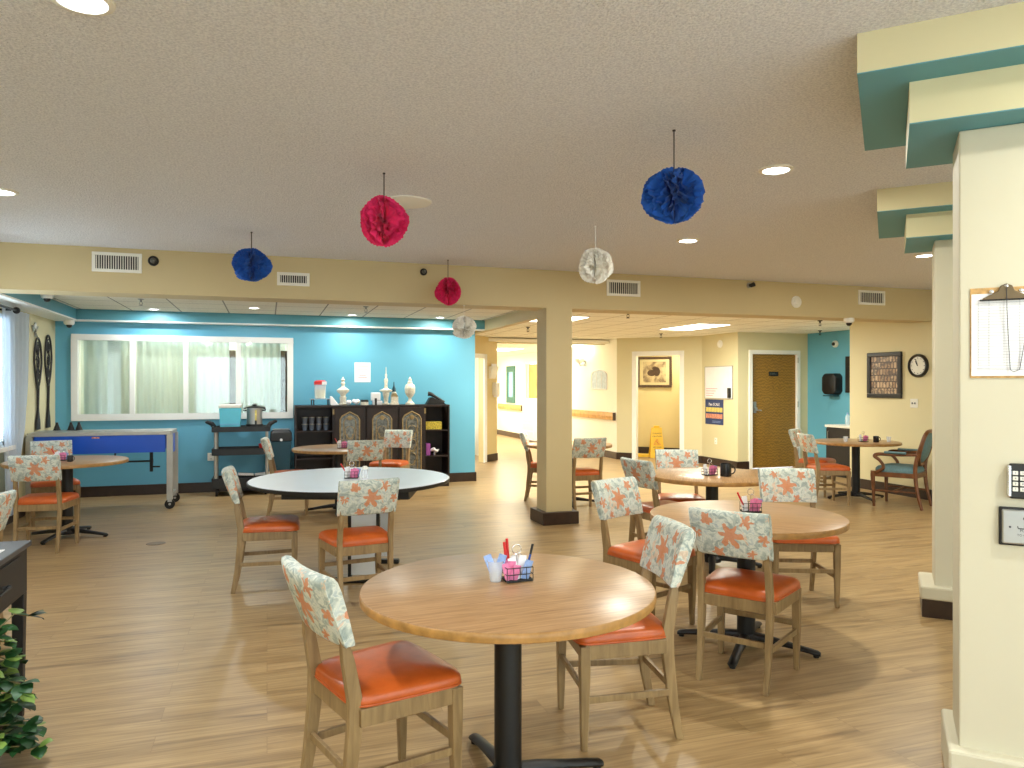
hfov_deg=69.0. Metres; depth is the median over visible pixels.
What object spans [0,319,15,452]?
window
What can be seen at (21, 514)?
baseboard
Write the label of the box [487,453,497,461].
baseboard
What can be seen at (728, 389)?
eraser
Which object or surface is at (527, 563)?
packet
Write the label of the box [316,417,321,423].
cup
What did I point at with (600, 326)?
ceiling
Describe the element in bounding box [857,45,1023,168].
trim
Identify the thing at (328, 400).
display stand
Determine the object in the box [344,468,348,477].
packet
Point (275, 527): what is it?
dining chair
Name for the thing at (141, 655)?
floor
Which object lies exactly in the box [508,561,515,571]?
packet
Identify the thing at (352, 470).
packet
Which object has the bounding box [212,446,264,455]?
shelf
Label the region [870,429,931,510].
armchair
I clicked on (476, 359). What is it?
wall
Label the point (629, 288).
air vent
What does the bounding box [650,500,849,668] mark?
dining table
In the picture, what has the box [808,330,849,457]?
wall
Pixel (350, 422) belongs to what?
cabinet
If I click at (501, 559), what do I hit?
packet
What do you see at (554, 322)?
trim column
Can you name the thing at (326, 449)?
dining table
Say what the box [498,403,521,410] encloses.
handrail
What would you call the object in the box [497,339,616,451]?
wall
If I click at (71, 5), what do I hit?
diffuser
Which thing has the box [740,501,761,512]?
basket
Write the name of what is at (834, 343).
camera
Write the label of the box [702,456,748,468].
baseboard
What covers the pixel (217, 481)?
shelf
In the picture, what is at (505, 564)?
packet
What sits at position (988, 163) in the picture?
wall pier
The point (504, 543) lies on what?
straw
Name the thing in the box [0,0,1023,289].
ceiling
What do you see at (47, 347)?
wall ornament
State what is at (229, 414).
cooler
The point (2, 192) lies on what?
diffuser
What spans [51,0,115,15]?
recessed light
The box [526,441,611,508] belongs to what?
dining table
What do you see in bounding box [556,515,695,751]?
dining chair
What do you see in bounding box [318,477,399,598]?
dining chair
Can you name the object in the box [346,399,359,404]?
heap
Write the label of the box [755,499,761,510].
packet
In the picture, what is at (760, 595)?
dining chair
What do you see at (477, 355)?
doorway
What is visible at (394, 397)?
house
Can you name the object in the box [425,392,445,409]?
telephone
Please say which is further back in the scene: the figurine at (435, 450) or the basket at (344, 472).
the figurine at (435, 450)
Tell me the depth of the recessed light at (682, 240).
6.33 m
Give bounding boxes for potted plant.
[0,608,53,759]
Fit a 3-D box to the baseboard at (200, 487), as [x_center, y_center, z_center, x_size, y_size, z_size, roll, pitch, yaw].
[-3.572,1.430,11.574,5.764,0.140,1.778,0,0,-18]
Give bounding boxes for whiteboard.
[705,366,732,398]
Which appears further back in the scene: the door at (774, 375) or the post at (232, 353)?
the door at (774, 375)
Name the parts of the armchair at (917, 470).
leg, leg, arm, seat, seat frame, arm, leg, frame, backrest, leg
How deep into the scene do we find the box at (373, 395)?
10.84 m
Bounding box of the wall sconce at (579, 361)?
[575,359,585,365]
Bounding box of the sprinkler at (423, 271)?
[420,268,426,275]
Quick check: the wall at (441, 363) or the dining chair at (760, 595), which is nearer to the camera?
the dining chair at (760, 595)
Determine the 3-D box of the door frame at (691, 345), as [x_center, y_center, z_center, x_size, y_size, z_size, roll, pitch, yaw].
[2.911,0.280,14.734,1.711,2.440,0.120,0,0,27]
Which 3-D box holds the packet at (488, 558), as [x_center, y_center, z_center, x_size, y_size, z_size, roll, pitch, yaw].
[-0.084,0.679,2.837,0.052,0.070,0.017,0,0,0]
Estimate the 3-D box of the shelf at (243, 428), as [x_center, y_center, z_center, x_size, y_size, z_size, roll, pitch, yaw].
[-3.729,0.600,10.280,0.750,0.070,0.404,0,0,-18]
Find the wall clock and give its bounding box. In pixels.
[908,354,928,376]
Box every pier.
[932,239,952,586]
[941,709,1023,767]
[953,123,1023,757]
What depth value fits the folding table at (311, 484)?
5.65 m
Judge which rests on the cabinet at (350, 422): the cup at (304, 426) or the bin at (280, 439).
the cup at (304, 426)
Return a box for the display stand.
[311,399,329,404]
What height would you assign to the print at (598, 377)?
0.424 m
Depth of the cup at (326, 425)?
10.59 m
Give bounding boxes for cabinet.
[294,404,449,485]
[825,424,849,477]
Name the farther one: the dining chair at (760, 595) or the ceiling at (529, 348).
the ceiling at (529, 348)
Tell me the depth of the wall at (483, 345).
14.58 m
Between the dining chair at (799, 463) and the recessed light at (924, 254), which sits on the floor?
the dining chair at (799, 463)
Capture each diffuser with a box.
[0,190,13,194]
[59,0,107,11]
[680,240,696,241]
[763,167,788,173]
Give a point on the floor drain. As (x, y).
(156, 542)
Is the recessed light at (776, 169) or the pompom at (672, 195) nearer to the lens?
the pompom at (672, 195)
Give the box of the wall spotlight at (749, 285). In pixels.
[747,282,755,287]
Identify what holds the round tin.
on the cabinet at (350, 422)
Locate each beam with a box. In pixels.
[0,242,931,322]
[857,2,1023,159]
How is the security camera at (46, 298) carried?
attached to the ceiling at (77, 302)
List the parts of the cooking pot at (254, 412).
lid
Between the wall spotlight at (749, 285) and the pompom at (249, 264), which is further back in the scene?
the wall spotlight at (749, 285)
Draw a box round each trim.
[0,293,484,330]
[2,293,484,328]
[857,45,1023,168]
[877,181,952,252]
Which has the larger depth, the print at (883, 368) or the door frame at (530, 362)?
the door frame at (530, 362)
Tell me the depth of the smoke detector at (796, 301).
8.98 m
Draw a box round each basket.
[344,472,358,478]
[500,566,532,582]
[701,468,717,475]
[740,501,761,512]
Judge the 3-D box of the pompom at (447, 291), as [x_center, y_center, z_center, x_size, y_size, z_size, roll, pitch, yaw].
[-0.635,-1.008,7.361,0.271,0.454,0.260,0,0,33]
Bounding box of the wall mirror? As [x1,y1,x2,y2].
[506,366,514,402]
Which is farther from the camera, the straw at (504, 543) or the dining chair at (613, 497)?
the dining chair at (613, 497)
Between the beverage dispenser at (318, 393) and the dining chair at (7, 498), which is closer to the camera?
the dining chair at (7, 498)
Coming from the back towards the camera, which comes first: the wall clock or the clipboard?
the wall clock
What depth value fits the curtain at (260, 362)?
10.86 m
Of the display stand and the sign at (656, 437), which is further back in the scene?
the sign at (656, 437)
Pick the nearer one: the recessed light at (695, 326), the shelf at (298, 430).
the shelf at (298, 430)
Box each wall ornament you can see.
[33,337,42,429]
[44,335,52,427]
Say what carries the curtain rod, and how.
attached to the wall at (46, 327)
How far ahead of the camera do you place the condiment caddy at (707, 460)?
6.14 m
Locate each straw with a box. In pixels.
[503,542,506,559]
[505,538,508,559]
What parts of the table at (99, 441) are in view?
leg, cone cap, cone cap, cone cap, blue panel, blue panel, leg, leg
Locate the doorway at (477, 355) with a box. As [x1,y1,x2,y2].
[475,353,486,462]
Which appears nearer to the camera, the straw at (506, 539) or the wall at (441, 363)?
the straw at (506, 539)
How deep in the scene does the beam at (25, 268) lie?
7.55 m
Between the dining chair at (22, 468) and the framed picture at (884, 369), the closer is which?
the dining chair at (22, 468)
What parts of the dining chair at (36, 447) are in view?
leg, backrest, seat, seat frame, leg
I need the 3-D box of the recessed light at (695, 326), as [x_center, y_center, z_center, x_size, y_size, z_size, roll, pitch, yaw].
[2.924,-0.932,11.971,0.600,0.016,1.200,0,0,-18]
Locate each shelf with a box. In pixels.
[212,425,269,431]
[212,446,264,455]
[212,474,262,488]
[297,429,332,432]
[297,455,332,459]
[426,428,447,430]
[426,453,447,456]
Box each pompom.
[231,232,272,281]
[360,173,409,246]
[434,260,460,305]
[452,305,476,338]
[578,226,612,283]
[641,129,704,223]
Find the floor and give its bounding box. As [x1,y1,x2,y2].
[0,434,952,767]
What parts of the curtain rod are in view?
rod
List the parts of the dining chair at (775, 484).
leg, backrest, seat frame, seat, leg, leg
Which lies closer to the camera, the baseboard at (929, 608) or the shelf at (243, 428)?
the baseboard at (929, 608)
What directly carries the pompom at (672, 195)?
hanging from the ceiling at (527, 127)
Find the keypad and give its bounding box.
[1007,463,1023,498]
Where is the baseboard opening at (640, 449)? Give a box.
[617,447,701,462]
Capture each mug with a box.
[67,455,74,461]
[720,463,735,476]
[873,436,880,441]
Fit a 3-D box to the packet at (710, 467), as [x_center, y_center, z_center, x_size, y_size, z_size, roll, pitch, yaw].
[1.640,0.703,6.139,0.035,0.072,0.008,0,0,-17]
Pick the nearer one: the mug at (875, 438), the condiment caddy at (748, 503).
the condiment caddy at (748, 503)
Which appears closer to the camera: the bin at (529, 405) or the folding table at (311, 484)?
the folding table at (311, 484)
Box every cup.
[302,417,307,423]
[302,424,307,430]
[309,417,314,423]
[309,424,314,429]
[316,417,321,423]
[323,423,328,429]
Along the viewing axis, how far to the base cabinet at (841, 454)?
12.09 m
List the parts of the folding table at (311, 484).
leg panel, leg, leg panel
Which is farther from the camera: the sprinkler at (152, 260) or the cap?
the sprinkler at (152, 260)
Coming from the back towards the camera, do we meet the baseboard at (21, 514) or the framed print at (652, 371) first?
the framed print at (652, 371)
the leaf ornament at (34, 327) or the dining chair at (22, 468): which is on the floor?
the dining chair at (22, 468)
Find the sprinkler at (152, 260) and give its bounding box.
[148,256,158,265]
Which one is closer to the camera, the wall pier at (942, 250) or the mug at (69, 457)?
the wall pier at (942, 250)
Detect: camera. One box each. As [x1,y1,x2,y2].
[40,294,53,301]
[63,320,74,327]
[832,341,837,346]
[843,318,854,325]
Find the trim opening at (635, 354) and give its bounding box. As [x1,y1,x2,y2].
[632,350,683,459]
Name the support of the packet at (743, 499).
in the condiment caddy at (748, 503)
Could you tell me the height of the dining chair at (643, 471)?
0.884 m
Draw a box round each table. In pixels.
[0,540,31,716]
[1,455,128,544]
[25,422,179,514]
[246,467,449,582]
[292,444,384,516]
[359,553,655,767]
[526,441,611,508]
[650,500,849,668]
[654,467,761,573]
[815,438,901,501]
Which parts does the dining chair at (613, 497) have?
leg, backrest, leg, seat frame, seat, leg, leg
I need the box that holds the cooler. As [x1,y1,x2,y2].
[219,404,241,426]
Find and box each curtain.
[2,307,28,515]
[84,340,129,413]
[136,341,182,413]
[189,342,228,412]
[241,343,280,411]
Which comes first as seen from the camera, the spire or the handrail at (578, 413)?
the spire
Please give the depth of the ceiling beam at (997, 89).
2.56 m
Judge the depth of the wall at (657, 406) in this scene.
16.21 m
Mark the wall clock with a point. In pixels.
(918, 364)
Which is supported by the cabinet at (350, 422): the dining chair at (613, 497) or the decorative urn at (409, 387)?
the decorative urn at (409, 387)
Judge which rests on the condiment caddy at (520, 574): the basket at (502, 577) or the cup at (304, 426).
the basket at (502, 577)
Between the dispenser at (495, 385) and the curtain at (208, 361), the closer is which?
the curtain at (208, 361)
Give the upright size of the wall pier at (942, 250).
2.440 m
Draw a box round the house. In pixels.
[390,393,398,404]
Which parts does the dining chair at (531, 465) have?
backrest, leg, leg, seat frame, seat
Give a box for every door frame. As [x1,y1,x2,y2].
[525,361,536,397]
[617,336,701,455]
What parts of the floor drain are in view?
lid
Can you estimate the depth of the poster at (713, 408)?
13.90 m
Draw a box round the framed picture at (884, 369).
[867,351,901,397]
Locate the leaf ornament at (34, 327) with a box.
[31,323,38,336]
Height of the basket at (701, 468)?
0.055 m
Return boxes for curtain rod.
[0,304,19,313]
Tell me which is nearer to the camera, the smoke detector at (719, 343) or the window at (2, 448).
the window at (2, 448)
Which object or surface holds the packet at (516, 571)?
in the condiment caddy at (520, 574)
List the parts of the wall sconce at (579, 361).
lamp shade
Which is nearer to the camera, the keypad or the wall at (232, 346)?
the keypad
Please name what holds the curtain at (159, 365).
hanging from the wall at (232, 346)
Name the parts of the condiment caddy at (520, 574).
handle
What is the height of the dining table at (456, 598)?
0.755 m
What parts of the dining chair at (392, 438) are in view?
leg, seat, seat frame, backrest, leg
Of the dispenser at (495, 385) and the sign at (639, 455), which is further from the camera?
the sign at (639, 455)
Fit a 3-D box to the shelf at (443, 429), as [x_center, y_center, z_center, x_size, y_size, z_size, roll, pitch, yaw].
[-1.172,0.670,11.202,0.337,0.020,0.395,0,0,-18]
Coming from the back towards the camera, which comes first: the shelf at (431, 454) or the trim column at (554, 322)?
the shelf at (431, 454)
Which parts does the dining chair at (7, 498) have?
leg, backrest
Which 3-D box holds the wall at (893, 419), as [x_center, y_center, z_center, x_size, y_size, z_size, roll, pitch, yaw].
[6.947,0.133,5.347,0.140,2.735,12.020,0,0,-18]
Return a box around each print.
[591,370,606,389]
[638,356,671,387]
[871,356,896,393]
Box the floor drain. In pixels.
[146,541,165,544]
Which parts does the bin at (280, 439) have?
lid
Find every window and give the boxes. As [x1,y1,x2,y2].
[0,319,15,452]
[71,334,293,420]
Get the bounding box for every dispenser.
[314,380,326,397]
[492,382,499,396]
[822,373,841,395]
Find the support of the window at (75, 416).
in the wall at (441, 363)
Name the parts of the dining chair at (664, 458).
leg, backrest, seat, leg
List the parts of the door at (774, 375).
handle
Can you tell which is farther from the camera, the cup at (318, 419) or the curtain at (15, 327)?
the cup at (318, 419)
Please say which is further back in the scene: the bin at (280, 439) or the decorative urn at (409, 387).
the decorative urn at (409, 387)
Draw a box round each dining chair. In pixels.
[0,490,16,641]
[7,455,79,553]
[30,440,80,526]
[221,466,299,593]
[260,437,308,515]
[281,555,462,767]
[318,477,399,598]
[347,440,383,466]
[369,430,412,467]
[519,431,536,500]
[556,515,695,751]
[572,437,606,509]
[591,476,696,624]
[620,457,696,564]
[655,449,705,553]
[688,507,801,696]
[758,468,840,607]
[788,428,835,496]
[797,433,850,505]
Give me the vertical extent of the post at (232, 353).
2.020 m
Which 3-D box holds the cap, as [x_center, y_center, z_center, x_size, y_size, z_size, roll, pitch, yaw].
[3.413,1.343,4.667,1.515,0.085,0.430,0,0,27]
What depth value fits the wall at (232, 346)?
10.74 m
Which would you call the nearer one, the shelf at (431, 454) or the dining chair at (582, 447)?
the dining chair at (582, 447)
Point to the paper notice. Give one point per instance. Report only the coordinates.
(362, 371)
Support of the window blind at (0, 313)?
attached to the window at (2, 448)
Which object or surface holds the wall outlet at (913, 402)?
attached to the wall at (893, 419)
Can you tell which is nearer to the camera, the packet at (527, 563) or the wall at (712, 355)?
the packet at (527, 563)
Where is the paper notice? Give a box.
[354,363,370,381]
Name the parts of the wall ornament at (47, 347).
stem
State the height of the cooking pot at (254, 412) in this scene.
0.347 m
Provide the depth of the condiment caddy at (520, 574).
2.82 m
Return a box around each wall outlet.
[208,453,213,460]
[910,399,917,407]
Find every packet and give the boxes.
[238,473,253,475]
[255,471,269,475]
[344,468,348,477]
[350,469,354,477]
[355,469,358,477]
[483,554,495,572]
[496,553,506,571]
[502,563,510,580]
[508,556,519,578]
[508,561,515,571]
[510,565,520,579]
[517,555,526,575]
[521,561,532,578]
[709,466,712,474]
[740,498,747,510]
[749,499,755,510]
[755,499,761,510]
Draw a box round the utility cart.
[205,420,276,495]
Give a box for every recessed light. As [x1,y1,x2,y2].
[0,188,18,195]
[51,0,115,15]
[497,348,524,350]
[530,316,590,321]
[660,323,731,329]
[676,238,699,242]
[758,164,793,174]
[914,253,931,257]
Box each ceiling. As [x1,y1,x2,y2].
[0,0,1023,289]
[53,295,517,319]
[476,312,849,339]
[489,338,608,356]
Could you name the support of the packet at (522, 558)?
in the condiment caddy at (520, 574)
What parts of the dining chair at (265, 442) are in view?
backrest, leg, leg, seat, leg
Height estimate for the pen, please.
0.124 m
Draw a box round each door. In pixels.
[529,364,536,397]
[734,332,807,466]
[749,350,799,468]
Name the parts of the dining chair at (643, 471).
leg, backrest, seat frame, leg, seat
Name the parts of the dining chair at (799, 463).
backrest, leg, seat, leg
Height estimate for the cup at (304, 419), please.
0.092 m
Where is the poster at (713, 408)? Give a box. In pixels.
[705,399,722,424]
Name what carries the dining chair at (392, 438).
on the floor
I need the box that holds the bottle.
[391,383,396,394]
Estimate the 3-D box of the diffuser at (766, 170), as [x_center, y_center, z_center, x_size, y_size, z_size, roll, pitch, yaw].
[1.509,-1.230,4.260,0.144,0.004,0.144,0,0,-18]
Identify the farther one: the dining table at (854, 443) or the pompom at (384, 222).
the dining table at (854, 443)
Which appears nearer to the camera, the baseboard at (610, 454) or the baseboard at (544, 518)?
the baseboard at (544, 518)
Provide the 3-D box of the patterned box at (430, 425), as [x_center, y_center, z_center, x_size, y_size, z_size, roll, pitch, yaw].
[-1.185,0.602,11.121,0.240,0.114,0.170,0,0,-18]
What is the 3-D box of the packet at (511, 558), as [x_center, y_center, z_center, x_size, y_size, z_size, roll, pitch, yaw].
[0.010,0.698,2.834,0.052,0.089,0.016,0,0,-20]
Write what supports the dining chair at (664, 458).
on the floor
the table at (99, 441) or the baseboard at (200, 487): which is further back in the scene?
the baseboard at (200, 487)
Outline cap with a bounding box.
[918,572,952,601]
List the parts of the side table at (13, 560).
handle, drawer, leg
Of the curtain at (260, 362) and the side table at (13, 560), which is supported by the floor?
the side table at (13, 560)
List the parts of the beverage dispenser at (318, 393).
lid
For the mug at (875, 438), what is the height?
0.080 m
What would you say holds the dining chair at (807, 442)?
on the floor
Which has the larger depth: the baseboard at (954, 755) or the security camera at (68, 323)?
the security camera at (68, 323)
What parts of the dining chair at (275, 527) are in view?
backrest, leg, leg, seat frame, seat, leg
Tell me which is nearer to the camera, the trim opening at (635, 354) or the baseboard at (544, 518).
the baseboard at (544, 518)
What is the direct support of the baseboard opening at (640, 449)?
attached to the door frame at (691, 345)
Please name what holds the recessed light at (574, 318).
in the ceiling at (600, 326)
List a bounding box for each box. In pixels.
[371,392,381,404]
[426,421,441,429]
[426,443,429,454]
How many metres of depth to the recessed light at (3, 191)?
4.75 m
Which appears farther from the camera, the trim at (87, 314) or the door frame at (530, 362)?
the door frame at (530, 362)
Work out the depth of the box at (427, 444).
10.99 m
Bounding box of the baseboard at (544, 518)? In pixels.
[530,507,578,525]
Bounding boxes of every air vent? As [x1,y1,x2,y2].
[92,251,141,272]
[277,272,309,285]
[607,279,639,296]
[858,290,884,304]
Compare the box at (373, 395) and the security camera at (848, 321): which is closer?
the security camera at (848, 321)
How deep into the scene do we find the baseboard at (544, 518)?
8.01 m
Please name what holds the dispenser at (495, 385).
attached to the wall at (483, 345)
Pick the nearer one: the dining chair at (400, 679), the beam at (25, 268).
the dining chair at (400, 679)
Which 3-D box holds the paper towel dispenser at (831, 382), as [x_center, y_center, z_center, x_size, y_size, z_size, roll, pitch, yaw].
[5.572,-0.002,12.995,0.155,0.399,0.350,0,0,-18]
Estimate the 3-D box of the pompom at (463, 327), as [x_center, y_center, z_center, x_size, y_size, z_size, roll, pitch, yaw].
[-0.496,-0.655,7.773,0.252,0.350,0.267,0,0,-3]
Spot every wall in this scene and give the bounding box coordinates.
[0,307,54,497]
[55,321,474,486]
[79,340,286,413]
[475,310,536,334]
[475,335,496,461]
[475,358,478,455]
[497,338,604,344]
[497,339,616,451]
[638,355,679,447]
[702,332,733,460]
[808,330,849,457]
[850,321,931,489]
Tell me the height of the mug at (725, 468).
0.105 m
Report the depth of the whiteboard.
13.75 m
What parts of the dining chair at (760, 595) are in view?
leg, leg, backrest, seat frame, seat, leg, leg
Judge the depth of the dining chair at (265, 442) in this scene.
8.50 m
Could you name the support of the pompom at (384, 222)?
hanging from the ceiling at (527, 127)
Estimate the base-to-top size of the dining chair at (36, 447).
0.884 m
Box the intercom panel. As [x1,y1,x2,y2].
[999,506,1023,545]
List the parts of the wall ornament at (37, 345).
stem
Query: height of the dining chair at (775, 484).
0.884 m
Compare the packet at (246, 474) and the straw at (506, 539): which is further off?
the packet at (246, 474)
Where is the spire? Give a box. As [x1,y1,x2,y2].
[380,374,391,404]
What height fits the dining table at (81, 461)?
0.755 m
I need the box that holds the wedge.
[330,396,338,404]
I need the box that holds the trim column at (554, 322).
[537,270,571,511]
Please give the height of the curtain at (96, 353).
1.280 m
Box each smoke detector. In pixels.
[717,340,722,347]
[791,296,801,307]
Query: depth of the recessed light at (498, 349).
17.71 m
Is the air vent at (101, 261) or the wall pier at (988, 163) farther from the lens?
the air vent at (101, 261)
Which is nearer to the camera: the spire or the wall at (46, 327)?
the wall at (46, 327)
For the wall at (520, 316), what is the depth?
10.37 m
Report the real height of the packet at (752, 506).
0.072 m
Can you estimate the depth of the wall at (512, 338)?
15.08 m
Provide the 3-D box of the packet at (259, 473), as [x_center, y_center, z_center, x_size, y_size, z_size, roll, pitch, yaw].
[-3.452,1.225,10.308,0.201,0.045,0.080,0,0,-15]
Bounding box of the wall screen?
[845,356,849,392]
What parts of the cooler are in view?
lid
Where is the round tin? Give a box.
[360,400,368,404]
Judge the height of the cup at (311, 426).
0.092 m
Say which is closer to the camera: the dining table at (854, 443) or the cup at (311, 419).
the dining table at (854, 443)
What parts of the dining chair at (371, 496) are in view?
leg, leg, seat, seat frame, backrest, leg, leg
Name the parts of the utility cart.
handle, post, post, post, handle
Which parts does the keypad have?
trim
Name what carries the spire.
on the cabinet at (350, 422)
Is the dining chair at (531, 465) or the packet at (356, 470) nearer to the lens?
the packet at (356, 470)
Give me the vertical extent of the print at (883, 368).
0.518 m
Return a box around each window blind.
[0,313,2,442]
[108,342,120,413]
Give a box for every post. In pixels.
[229,350,235,403]
[281,351,286,411]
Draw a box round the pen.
[528,544,533,559]
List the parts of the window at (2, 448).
frame, sill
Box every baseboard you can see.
[6,492,50,525]
[73,472,475,497]
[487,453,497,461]
[497,429,616,458]
[530,507,578,525]
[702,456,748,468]
[851,477,931,499]
[920,597,952,620]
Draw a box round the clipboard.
[970,283,1023,377]
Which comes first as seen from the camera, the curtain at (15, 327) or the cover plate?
the cover plate
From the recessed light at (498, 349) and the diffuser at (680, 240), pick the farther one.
the recessed light at (498, 349)
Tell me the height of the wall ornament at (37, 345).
1.122 m
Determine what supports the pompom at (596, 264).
hanging from the ceiling at (527, 127)
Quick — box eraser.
[727,388,730,397]
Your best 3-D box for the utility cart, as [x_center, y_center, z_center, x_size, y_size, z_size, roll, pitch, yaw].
[-3.729,0.992,10.280,0.942,1.015,0.404,0,0,-18]
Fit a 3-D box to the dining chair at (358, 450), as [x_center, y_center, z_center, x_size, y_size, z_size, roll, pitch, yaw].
[-1.705,1.058,8.555,0.461,0.884,0.559,0,0,-18]
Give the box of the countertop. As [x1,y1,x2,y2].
[825,424,849,428]
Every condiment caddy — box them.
[344,461,358,478]
[500,544,532,582]
[701,460,717,475]
[740,488,761,512]
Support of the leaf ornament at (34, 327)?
attached to the wall at (46, 327)
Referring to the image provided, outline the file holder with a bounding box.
[489,364,497,378]
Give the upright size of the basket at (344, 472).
0.055 m
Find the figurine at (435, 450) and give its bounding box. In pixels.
[430,447,438,454]
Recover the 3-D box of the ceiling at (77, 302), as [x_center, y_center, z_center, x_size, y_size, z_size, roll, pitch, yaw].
[-2.733,-1.050,9.176,5.860,0.100,3.540,0,0,-18]
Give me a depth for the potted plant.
2.87 m
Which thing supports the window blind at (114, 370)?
attached to the window at (75, 416)
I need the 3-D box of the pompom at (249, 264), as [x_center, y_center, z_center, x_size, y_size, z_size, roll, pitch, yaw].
[-2.098,-1.033,6.013,0.308,0.404,0.309,0,0,-29]
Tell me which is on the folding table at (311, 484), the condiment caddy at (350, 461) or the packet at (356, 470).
the condiment caddy at (350, 461)
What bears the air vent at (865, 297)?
attached to the beam at (25, 268)
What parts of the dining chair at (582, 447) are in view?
leg, seat, seat frame, backrest, leg, leg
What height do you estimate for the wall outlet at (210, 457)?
0.110 m
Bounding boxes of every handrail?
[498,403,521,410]
[572,409,615,420]
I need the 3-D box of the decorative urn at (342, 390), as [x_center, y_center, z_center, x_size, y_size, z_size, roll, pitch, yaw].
[-2.444,0.084,10.776,0.184,0.412,0.184,0,0,-18]
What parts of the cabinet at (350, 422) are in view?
gilt moulding, door, arched plate, door, gilt moulding, arched plate, door, arched plate, gilt moulding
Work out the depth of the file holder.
14.62 m
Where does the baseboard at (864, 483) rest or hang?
attached to the wall at (893, 419)
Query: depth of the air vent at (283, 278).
7.18 m
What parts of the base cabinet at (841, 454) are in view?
door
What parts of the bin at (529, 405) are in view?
drawer, drawer, drawer, drawer, drawer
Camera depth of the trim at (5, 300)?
9.91 m
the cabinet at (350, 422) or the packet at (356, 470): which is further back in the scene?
the cabinet at (350, 422)
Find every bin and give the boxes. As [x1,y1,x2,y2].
[270,429,291,469]
[522,398,536,440]
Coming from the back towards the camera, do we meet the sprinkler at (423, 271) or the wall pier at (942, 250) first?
the sprinkler at (423, 271)
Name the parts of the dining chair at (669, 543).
leg, leg, seat frame, seat, leg, backrest, leg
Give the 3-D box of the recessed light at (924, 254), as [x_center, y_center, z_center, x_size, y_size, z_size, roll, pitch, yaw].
[3.924,-1.229,7.077,0.194,0.012,0.194,0,0,-18]
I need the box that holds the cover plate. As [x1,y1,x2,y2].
[389,195,431,208]
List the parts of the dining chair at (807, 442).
leg, backrest, leg, seat frame, seat, leg, leg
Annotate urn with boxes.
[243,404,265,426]
[337,378,348,404]
[405,377,414,404]
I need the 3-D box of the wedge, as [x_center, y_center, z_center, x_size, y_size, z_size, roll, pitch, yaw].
[-2.538,0.225,10.639,0.125,0.130,0.078,0,0,-18]
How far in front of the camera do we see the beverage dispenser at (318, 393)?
10.61 m
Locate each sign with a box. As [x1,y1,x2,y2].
[638,454,649,456]
[649,426,663,457]
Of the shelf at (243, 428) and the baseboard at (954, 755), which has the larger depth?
the shelf at (243, 428)
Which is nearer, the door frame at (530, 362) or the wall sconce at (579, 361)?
the wall sconce at (579, 361)
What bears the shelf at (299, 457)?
attached to the cabinet at (350, 422)
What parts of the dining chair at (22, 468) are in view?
leg, leg, backrest, seat frame, seat, leg, leg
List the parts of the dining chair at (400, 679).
leg, backrest, leg, seat frame, seat, leg, leg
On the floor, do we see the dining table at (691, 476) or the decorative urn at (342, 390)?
the dining table at (691, 476)

